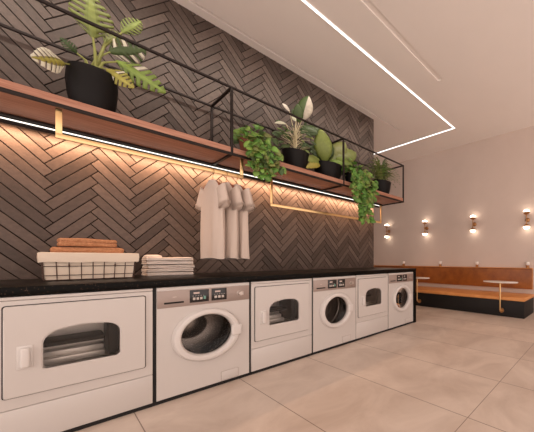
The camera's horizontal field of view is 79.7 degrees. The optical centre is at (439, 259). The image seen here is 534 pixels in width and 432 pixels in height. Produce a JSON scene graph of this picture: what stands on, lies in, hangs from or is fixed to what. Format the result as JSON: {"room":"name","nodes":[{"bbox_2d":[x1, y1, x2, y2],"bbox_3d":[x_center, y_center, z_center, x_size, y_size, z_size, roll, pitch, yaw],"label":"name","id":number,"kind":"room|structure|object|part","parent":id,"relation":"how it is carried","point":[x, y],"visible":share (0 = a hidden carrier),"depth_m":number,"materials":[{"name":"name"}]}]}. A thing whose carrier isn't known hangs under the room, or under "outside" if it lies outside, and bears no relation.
{"room":"laundry","nodes":[
{"label":"laundry","id":0,"kind":"room"},
{"bbox_2d":[0,0,373,279],"bbox_3d":[-3.286,-0.831,2.164,0.147,3.830,7.010,0,0,33],"label":"wall","id":1,"kind":"structure","parent":0,"point":[52,188],"depth_m":2.65,"materials":[{"name":"tile"}]},
{"bbox_2d":[0,0,403,207],"bbox_3d":[-2.115,-1.386,3.213,0.664,0.750,4.250,0,0,33],"label":"shelf","id":2,"kind":"object","parent":1,"relation":"attached to","point":[17,101],"depth_m":2.31,"materials":[{"name":"brown wood"}]},
{"bbox_2d":[65,61,117,111],"bbox_3d":[-2.752,-1.315,2.040,0.254,0.345,0.254,0,0,33],"label":"pot","id":3,"kind":"object","parent":2,"relation":"on","point":[89,84],"depth_m":1.97,"materials":[{"name":"black ceramic"}]},
{"bbox_2d":[30,0,165,111],"bbox_3d":[-2.697,-1.638,2.067,0.342,0.992,0.645,0,0,33],"label":"potted plant","id":4,"kind":"object","parent":2,"relation":"on","point":[86,83],"visible":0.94,"depth_m":2.02,"materials":[{"name":"green plant"}]},
{"bbox_2d":[55,108,242,178],"bbox_3d":[-2.389,-0.958,2.264,0.018,0.210,1.107,0,0,33],"label":"hanging rail","id":5,"kind":"object","parent":2,"relation":"hanging from","point":[58,112],"visible":1,"depth_m":2.06,"materials":[{"name":"gold metal"}]},
{"label":"clothes hanger","id":6,"kind":"object","parent":5,"relation":"hanging from","visible":0},
{"bbox_2d":[195,179,230,258],"bbox_3d":[-2.223,-0.389,2.518,0.510,0.771,0.110,0,0,21],"label":"shirt","id":7,"kind":"object","parent":6,"relation":"hanging from","point":[213,200],"visible":0.99,"depth_m":2.47,"materials":[{"name":"beige fabric"}]},
{"bbox_3d":[-2.165,-0.784,2.606,0.340,0.209,0.020,0,0,20],"label":"clothes hanger","id":8,"kind":"object","parent":5,"relation":"hanging from","visible":0},
{"bbox_2d":[223,182,244,258],"bbox_3d":[-2.165,-0.389,2.606,0.509,0.771,0.105,0,0,17],"label":"shirt","id":9,"kind":"object","parent":8,"relation":"hanging from","point":[237,204],"visible":0.59,"depth_m":2.54,"materials":[{"name":"beige fabric"}]},
{"bbox_3d":[-2.331,-1.750,3.355,0.021,0.021,4.250,0,0,33],"label":"rail","id":10,"kind":"part","parent":2,"relation":"part of","materials":[{"name":"black metal"}]},
{"bbox_3d":[-2.333,-1.037,3.297,0.032,0.052,4.150,0,0,33],"label":"led strip","id":11,"kind":"part","parent":2,"relation":"part of","materials":[{"name":"white plastic"}]},
{"bbox_3d":[-1.847,-1.075,3.037,0.021,0.025,4.250,0,0,33],"label":"rail","id":12,"kind":"part","parent":2,"relation":"part of","materials":[{"name":"black metal"}]},
{"bbox_3d":[-2.604,-1.414,2.938,0.021,0.652,0.021,0,0,33],"label":"post","id":13,"kind":"part","parent":2,"relation":"part of","materials":[{"name":"black metal"}]},
{"bbox_3d":[-2.120,-1.414,2.620,0.021,0.652,0.021,0,0,33],"label":"post","id":14,"kind":"part","parent":2,"relation":"part of","materials":[{"name":"black metal"}]},
{"bbox_2d":[238,137,263,150],"bbox_3d":[-2.124,-1.237,2.914,0.250,0.190,0.250,0,0,33],"label":"pot","id":15,"kind":"object","parent":2,"relation":"on","point":[241,140],"depth_m":2.81,"materials":[{"name":"brown ceramic"}]},
{"bbox_2d":[233,123,285,181],"bbox_3d":[-2.067,-1.195,2.902,0.539,0.713,0.430,0,0,33],"label":"pothos","id":16,"kind":"object","parent":2,"relation":"on","point":[257,146],"visible":0.99,"depth_m":2.80,"materials":[{"name":"green plant"}]},
{"bbox_2d":[272,96,319,168],"bbox_3d":[-1.886,-1.687,3.412,0.348,1.090,0.629,0,0,33],"label":"rubber plant","id":17,"kind":"object","parent":2,"relation":"on","point":[293,156],"visible":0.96,"depth_m":3.38,"materials":[{"name":"green plant"}]},
{"bbox_3d":[-1.901,-1.274,3.390,0.316,0.265,0.316,0,0,33],"label":"pot","id":18,"kind":"part","parent":17,"relation":"part of","materials":[{"name":"black ceramic"}]},
{"bbox_2d":[270,179,381,222],"bbox_3d":[-1.694,-0.885,4.219,0.018,0.356,1.979,0,0,33],"label":"rail","id":19,"kind":"object","parent":2,"relation":"hanging from","point":[271,182],"visible":0.89,"depth_m":3.73,"materials":[{"name":"gold metal"}]},
{"bbox_2d":[306,129,356,178],"bbox_3d":[-1.621,-1.503,3.853,0.400,0.722,0.949,0,0,33],"label":"potted plant","id":20,"kind":"object","parent":2,"relation":"on","point":[327,158],"visible":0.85,"depth_m":3.71,"materials":[{"name":"green plant"}]},
{"bbox_3d":[-1.396,-1.414,3.724,0.021,0.652,0.021,0,0,33],"label":"post","id":21,"kind":"part","parent":2,"relation":"part of","materials":[{"name":"black metal"}]},
{"bbox_2d":[341,158,379,224],"bbox_3d":[-1.323,-1.046,4.055,0.604,1.060,0.635,0,0,36],"label":"ivy","id":22,"kind":"object","parent":2,"relation":"hanging from","point":[359,179],"visible":0.96,"depth_m":3.92,"materials":[{"name":"green plant"}]},
{"bbox_2d":[362,157,399,193],"bbox_3d":[-1.081,-1.494,4.648,0.742,0.704,0.684,0,0,-12],"label":"potted fern","id":23,"kind":"object","parent":2,"relation":"on","point":[381,173],"visible":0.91,"depth_m":4.58,"materials":[{"name":"green plant"}]},
{"bbox_3d":[-0.686,-1.414,4.804,0.021,0.652,0.021,0,0,33],"label":"post","id":24,"kind":"part","parent":2,"relation":"part of","materials":[{"name":"black metal"}]},
{"bbox_2d":[75,305,533,431],"bbox_3d":[-0.942,1.134,2.574,8.800,0.100,7.670,0,0,33],"label":"floor","id":25,"kind":"structure","parent":0,"point":[446,370],"depth_m":2.10,"materials":[{"name":"tile"}]},
{"bbox_2d":[0,288,152,431],"bbox_3d":[-2.590,0.648,1.854,0.848,0.872,0.589,0,0,33],"label":"dryer","id":26,"kind":"object","parent":25,"relation":"on","point":[75,359],"visible":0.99,"depth_m":1.64,"materials":[{"name":"white metal"}]},
{"bbox_3d":[-2.360,0.559,1.462,0.033,0.134,0.050,0,0,33],"label":"door handle","id":27,"kind":"part","parent":26,"relation":"part of","materials":[{"name":"white plastic"}]},
{"bbox_3d":[-2.271,0.521,1.639,0.014,0.515,0.522,0,0,33],"label":"door","id":28,"kind":"part","parent":26,"relation":"part of","materials":[{"name":"white metal"}]},
{"bbox_3d":[-2.288,0.222,1.656,0.032,0.020,0.589,0,0,33],"label":"trim","id":29,"kind":"part","parent":26,"relation":"part of","materials":[{"name":"white metal"}]},
{"bbox_3d":[-2.288,0.953,1.656,0.030,0.208,0.589,0,0,33],"label":"panel","id":30,"kind":"part","parent":26,"relation":"part of","materials":[{"name":"white metal"}]},
{"bbox_2d":[156,282,248,401],"bbox_3d":[-2.256,0.648,2.362,0.850,0.872,0.589,0,0,33],"label":"washing machine","id":31,"kind":"object","parent":25,"relation":"on","point":[202,331],"visible":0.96,"depth_m":2.15,"materials":[{"name":"white metal"}]},
{"bbox_3d":[-2.049,0.334,1.984,0.004,0.013,0.108,0,0,33],"label":"drawer handle","id":32,"kind":"part","parent":31,"relation":"part of","materials":[{"name":"black rubber"}]},
{"bbox_3d":[-1.968,0.296,2.106,0.006,0.101,0.117,0,0,33],"label":"display panel","id":33,"kind":"part","parent":31,"relation":"part of","materials":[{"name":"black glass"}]},
{"bbox_3d":[-1.942,0.303,2.156,0.008,0.131,0.585,0,0,33],"label":"control panel","id":34,"kind":"part","parent":31,"relation":"part of","materials":[{"name":"beige metal"}]},
{"bbox_3d":[-1.932,0.621,2.148,0.066,0.432,0.432,0,0,33],"label":"door","id":35,"kind":"part","parent":31,"relation":"part of","materials":[{"name":"white plastic"}]},
{"bbox_3d":[-1.898,0.296,2.213,0.006,0.101,0.102,0,0,33],"label":"display panel","id":36,"kind":"part","parent":31,"relation":"part of","materials":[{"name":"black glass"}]},
{"bbox_3d":[-1.812,0.623,2.293,0.032,0.096,0.074,0,0,33],"label":"door handle","id":37,"kind":"part","parent":31,"relation":"part of","materials":[{"name":"white plastic"}]},
{"bbox_3d":[-1.807,0.304,2.333,0.028,0.052,0.052,0,0,33],"label":"knob","id":38,"kind":"part","parent":31,"relation":"part of","materials":[{"name":"beige plastic"}]},
{"bbox_2d":[0,267,415,431],"bbox_3d":[-2.067,0.619,2.914,1.065,0.930,4.403,0,0,33],"label":"counter","id":39,"kind":"object","parent":25,"relation":"on","point":[12,287],"depth_m":2.07,"materials":[{"name":"black stone"}]},
{"bbox_2d":[37,252,138,280],"bbox_3d":[-2.761,0.050,2.035,0.307,0.204,0.456,0,0,32],"label":"wire basket","id":40,"kind":"object","parent":39,"relation":"on","point":[55,266],"visible":1,"depth_m":1.94,"materials":[{"name":"white fabric"}]},
{"bbox_2d":[50,247,123,252],"bbox_3d":[-2.767,-0.053,2.027,0.213,0.090,0.342,0,0,32],"label":"towel","id":41,"kind":"object","parent":40,"relation":"in","point":[52,249],"visible":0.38,"depth_m":1.97,"materials":[{"name":"orange fabric"}]},
{"bbox_2d":[57,238,116,247],"bbox_3d":[-2.768,-0.133,2.024,0.182,0.068,0.271,0,0,31],"label":"towel","id":42,"kind":"object","parent":41,"relation":"on","point":[62,242],"visible":0.97,"depth_m":1.96,"materials":[{"name":"orange fabric"}]},
{"bbox_3d":[-2.761,0.073,2.035,0.273,0.158,0.427,0,0,32],"label":"wire frame","id":43,"kind":"part","parent":40,"relation":"part of","materials":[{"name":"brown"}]},
{"bbox_3d":[-2.551,0.645,2.194,1.047,0.878,0.014,0,0,33],"label":"divider panel","id":44,"kind":"part","parent":39,"relation":"part of","materials":[{"name":"black"}]},
{"bbox_2d":[141,271,193,275],"bbox_3d":[-2.726,0.136,2.581,0.258,0.035,0.326,0,0,34],"label":"folded cloth","id":45,"kind":"object","parent":39,"relation":"on","point":[174,272],"visible":0.9,"depth_m":2.49,"materials":[{"name":"white fabric"}]},
{"bbox_2d":[141,268,193,271],"bbox_3d":[-2.726,0.102,2.580,0.258,0.033,0.326,0,0,34],"label":"folded cloth","id":46,"kind":"object","parent":45,"relation":"on","point":[151,269],"visible":0.99,"depth_m":2.49,"materials":[{"name":"white fabric"}]},
{"bbox_2d":[142,264,194,267],"bbox_3d":[-2.728,0.066,2.593,0.258,0.035,0.326,0,0,32],"label":"folded cloth","id":47,"kind":"object","parent":46,"relation":"on","point":[165,265],"visible":0.99,"depth_m":2.53,"materials":[{"name":"white fabric"}]},
{"bbox_2d":[141,261,192,264],"bbox_3d":[-2.730,0.030,2.584,0.258,0.035,0.326,0,0,34],"label":"folded cloth","id":48,"kind":"object","parent":47,"relation":"on","point":[143,262],"visible":0.97,"depth_m":2.49,"materials":[{"name":"white fabric"}]},
{"bbox_2d":[142,255,192,260],"bbox_3d":[-2.727,-0.018,2.580,0.258,0.059,0.328,0,0,34],"label":"folded cloth","id":49,"kind":"object","parent":48,"relation":"on","point":[145,257],"visible":1,"depth_m":2.48,"materials":[{"name":"white fabric"}]},
{"bbox_2d":[0,267,415,296],"bbox_3d":[-2.067,0.180,2.914,1.065,0.052,4.403,0,0,33],"label":"countertop","id":50,"kind":"structure","parent":39,"relation":"on","point":[12,287],"depth_m":2.01,"materials":[{"name":"black stone"}]},
{"bbox_3d":[-2.219,0.645,2.699,1.047,0.878,0.012,0,0,33],"label":"divider panel","id":51,"kind":"part","parent":39,"relation":"part of","materials":[{"name":"black"}]},
{"bbox_3d":[-1.886,0.645,3.207,1.047,0.878,0.014,0,0,33],"label":"divider panel","id":52,"kind":"part","parent":39,"relation":"part of","materials":[{"name":"black"}]},
{"bbox_3d":[-0.877,0.645,4.727,1.065,0.878,0.066,0,0,33],"label":"panel","id":53,"kind":"part","parent":39,"relation":"part of","materials":[{"name":"black stone"}]},
{"bbox_2d":[251,278,311,371],"bbox_3d":[-1.924,0.648,2.868,0.848,0.872,0.589,0,0,33],"label":"dryer","id":54,"kind":"object","parent":25,"relation":"on","point":[281,310],"visible":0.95,"depth_m":2.65,"materials":[{"name":"white metal"}]},
{"bbox_3d":[-1.694,0.559,2.476,0.033,0.134,0.050,0,0,33],"label":"door handle","id":55,"kind":"part","parent":54,"relation":"part of","materials":[{"name":"white plastic"}]},
{"bbox_3d":[-1.622,0.222,2.670,0.032,0.020,0.589,0,0,33],"label":"trim","id":56,"kind":"part","parent":54,"relation":"part of","materials":[{"name":"white metal"}]},
{"bbox_3d":[-1.623,0.953,2.670,0.030,0.208,0.589,0,0,33],"label":"panel","id":57,"kind":"part","parent":54,"relation":"part of","materials":[{"name":"white metal"}]},
{"bbox_3d":[-1.605,0.521,2.653,0.014,0.515,0.522,0,0,33],"label":"door","id":58,"kind":"part","parent":54,"relation":"part of","materials":[{"name":"white metal"}]},
{"bbox_2d":[313,275,355,351],"bbox_3d":[-1.591,0.648,3.374,0.850,0.872,0.589,0,0,33],"label":"washing machine","id":59,"kind":"object","parent":25,"relation":"on","point":[334,298],"visible":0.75,"depth_m":3.17,"materials":[{"name":"white metal"}]},
{"bbox_3d":[-1.304,0.296,3.118,0.006,0.101,0.117,0,0,33],"label":"display panel","id":60,"kind":"part","parent":59,"relation":"part of","materials":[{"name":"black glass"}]},
{"bbox_3d":[-1.278,0.303,3.168,0.008,0.131,0.585,0,0,33],"label":"control panel","id":61,"kind":"part","parent":59,"relation":"part of","materials":[{"name":"beige metal"}]},
{"bbox_3d":[-1.268,0.621,3.159,0.066,0.432,0.432,0,0,33],"label":"door","id":62,"kind":"part","parent":59,"relation":"part of","materials":[{"name":"white plastic"}]},
{"bbox_3d":[-1.234,0.296,3.224,0.006,0.101,0.102,0,0,33],"label":"display panel","id":63,"kind":"part","parent":59,"relation":"part of","materials":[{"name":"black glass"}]},
{"bbox_3d":[-1.148,0.623,3.304,0.032,0.096,0.074,0,0,33],"label":"door handle","id":64,"kind":"part","parent":59,"relation":"part of","materials":[{"name":"white plastic"}]},
{"bbox_2d":[356,273,387,338],"bbox_3d":[-1.266,0.648,3.872,0.848,0.872,0.589,0,0,33],"label":"dryer","id":65,"kind":"object","parent":25,"relation":"on","point":[371,289],"visible":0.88,"depth_m":3.65,"materials":[{"name":"white metal"}]},
{"bbox_3d":[-1.036,0.559,3.479,0.033,0.134,0.050,0,0,33],"label":"door handle","id":66,"kind":"part","parent":65,"relation":"part of","materials":[{"name":"white plastic"}]},
{"bbox_3d":[-0.963,0.222,3.673,0.032,0.020,0.589,0,0,33],"label":"trim","id":67,"kind":"part","parent":65,"relation":"part of","materials":[{"name":"white metal"}]},
{"bbox_3d":[-0.964,0.953,3.673,0.030,0.208,0.589,0,0,33],"label":"panel","id":68,"kind":"part","parent":65,"relation":"part of","materials":[{"name":"white metal"}]},
{"bbox_3d":[-0.946,0.521,3.656,0.014,0.515,0.522,0,0,33],"label":"door","id":69,"kind":"part","parent":65,"relation":"part of","materials":[{"name":"white metal"}]},
{"bbox_2d":[388,272,412,328],"bbox_3d":[-0.936,0.648,4.372,0.850,0.872,0.589,0,0,33],"label":"washing machine","id":70,"kind":"object","parent":25,"relation":"on","point":[400,284],"visible":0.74,"depth_m":4.13,"materials":[{"name":"white metal"}]},
{"bbox_3d":[-0.628,0.621,4.168,0.019,0.327,0.327,0,0,33],"label":"door glass","id":71,"kind":"part","parent":70,"relation":"part of","materials":[{"name":"black glass"}]},
{"bbox_3d":[-0.622,0.303,4.167,0.008,0.131,0.585,0,0,33],"label":"control panel","id":72,"kind":"part","parent":70,"relation":"part of","materials":[{"name":"beige metal"}]},
{"bbox_3d":[-0.612,0.621,4.158,0.066,0.432,0.432,0,0,33],"label":"door","id":73,"kind":"part","parent":70,"relation":"part of","materials":[{"name":"white plastic"}]},
{"bbox_2d":[416,286,533,318],"bbox_3d":[-0.367,0.895,6.342,5.025,0.378,0.731,0,0,33],"label":"upholstered bench","id":74,"kind":"object","parent":25,"relation":"on","point":[515,305],"visible":0.53,"depth_m":5.26,"materials":[{"name":"black wood"}]},
{"bbox_2d":[416,277,429,302],"bbox_3d":[-0.527,0.713,5.939,0.676,0.604,0.304,0,0,33],"label":"side table","id":75,"kind":"object","parent":74,"relation":"attached to","point":[417,278],"visible":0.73,"depth_m":5.93,"materials":[{"name":"gold metal"}]},
{"bbox_2d":[416,286,533,301],"bbox_3d":[-0.367,0.739,6.342,5.025,0.066,0.731,0,0,33],"label":"seat cushion","id":76,"kind":"object","parent":74,"relation":"on","point":[422,290],"depth_m":5.35,"materials":[{"name":"leather"}]},
{"bbox_2d":[483,280,517,312],"bbox_3d":[1.132,0.713,4.849,0.676,0.604,0.304,0,0,33],"label":"side table","id":77,"kind":"object","parent":74,"relation":"attached to","point":[501,310],"visible":1,"depth_m":4.84,"materials":[{"name":"gold stone"}]},
{"bbox_3d":[1.152,0.714,4.879,0.028,0.537,0.100,0,0,33],"label":"post","id":78,"kind":"part","parent":77,"relation":"part of","materials":[{"name":"gold metal"}]},
{"bbox_2d":[314,160,341,178],"bbox_3d":[-1.655,-1.264,3.802,0.400,0.245,0.400,0,0,33],"label":"pot","id":79,"kind":"object","parent":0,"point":[329,168],"depth_m":3.65,"materials":[{"name":"black ceramic"}]},
{"bbox_2d":[345,172,352,182],"bbox_3d":[-1.372,-1.242,4.077,0.270,0.200,0.270,0,0,33],"label":"pot","id":80,"kind":"object","parent":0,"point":[348,175],"depth_m":3.96,"materials":[{"name":"black ceramic"}]},
{"bbox_2d":[173,0,533,167],"bbox_3d":[-0.546,-2.806,1.537,10.600,0.120,8.970,0,0,33],"label":"ceiling","id":81,"kind":"structure","parent":0,"point":[470,61],"depth_m":3.47,"materials":[{"name":"paint"}]},
{"bbox_2d":[301,0,454,154],"bbox_3d":[-2.479,-2.742,3.855,3.024,0.008,5.624,0,0,33],"label":"recessed light","id":82,"kind":"object","parent":81,"relation":"in","point":[306,2],"visible":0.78,"depth_m":3.65,"materials":[{"name":"glowing white led light diffuser"}]},
{"bbox_2d":[370,179,390,193],"bbox_3d":[-1.081,-1.273,4.694,0.376,0.262,0.376,0,0,33],"label":"pot","id":83,"kind":"object","parent":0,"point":[384,186],"depth_m":4.55,"materials":[{"name":"black ceramic"}]},
{"bbox_2d":[373,126,533,293],"bbox_3d":[1.948,-0.891,5.336,10.600,3.950,0.120,0,0,33],"label":"wall","id":84,"kind":"structure","parent":0,"point":[491,179],"depth_m":6.13,"materials":[{"name":"paint"}]},
{"bbox_2d":[384,224,389,237],"bbox_3d":[-1.531,-0.821,7.444,0.148,0.404,0.173,0,0,33],"label":"wall sconce","id":85,"kind":"object","parent":84,"relation":"attached to","point":[386,225],"visible":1,"depth_m":7.41,"materials":[{"name":"gold metal"}]},
{"bbox_2d":[422,220,427,235],"bbox_3d":[-0.389,-0.821,6.694,0.148,0.404,0.173,0,0,33],"label":"wall sconce","id":86,"kind":"object","parent":84,"relation":"attached to","point":[424,222],"visible":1,"depth_m":6.65,"materials":[{"name":"gold metal"}]},
{"bbox_2d":[374,265,532,288],"bbox_3d":[-0.200,0.394,6.625,4.994,0.440,0.084,0,0,33],"label":"panel","id":87,"kind":"object","parent":84,"relation":"attached to","point":[471,276],"visible":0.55,"depth_m":5.93,"materials":[{"name":"brown wood"}]},
{"bbox_2d":[470,215,476,232],"bbox_3d":[0.762,-0.821,5.938,0.148,0.404,0.173,0,0,33],"label":"wall sconce","id":88,"kind":"object","parent":84,"relation":"attached to","point":[472,217],"visible":1,"depth_m":5.90,"materials":[{"name":"gold metal"}]},
{"bbox_2d":[523,209,529,228],"bbox_3d":[1.773,-0.821,5.275,0.148,0.404,0.173,0,0,33],"label":"wall sconce","id":89,"kind":"object","parent":84,"relation":"attached to","point":[526,212],"visible":1,"depth_m":5.23,"materials":[{"name":"gold metal"}]},
{"label":"clothes hanger","id":90,"kind":"object","parent":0,"visible":0},
{"bbox_2d":[234,184,254,258],"bbox_3d":[-2.117,-0.389,2.679,0.510,0.771,0.112,0,0,19],"label":"shirt","id":91,"kind":"object","parent":90,"relation":"hanging from","point":[246,195],"visible":0.41,"depth_m":2.61,"materials":[{"name":"beige fabric"}]}
]}

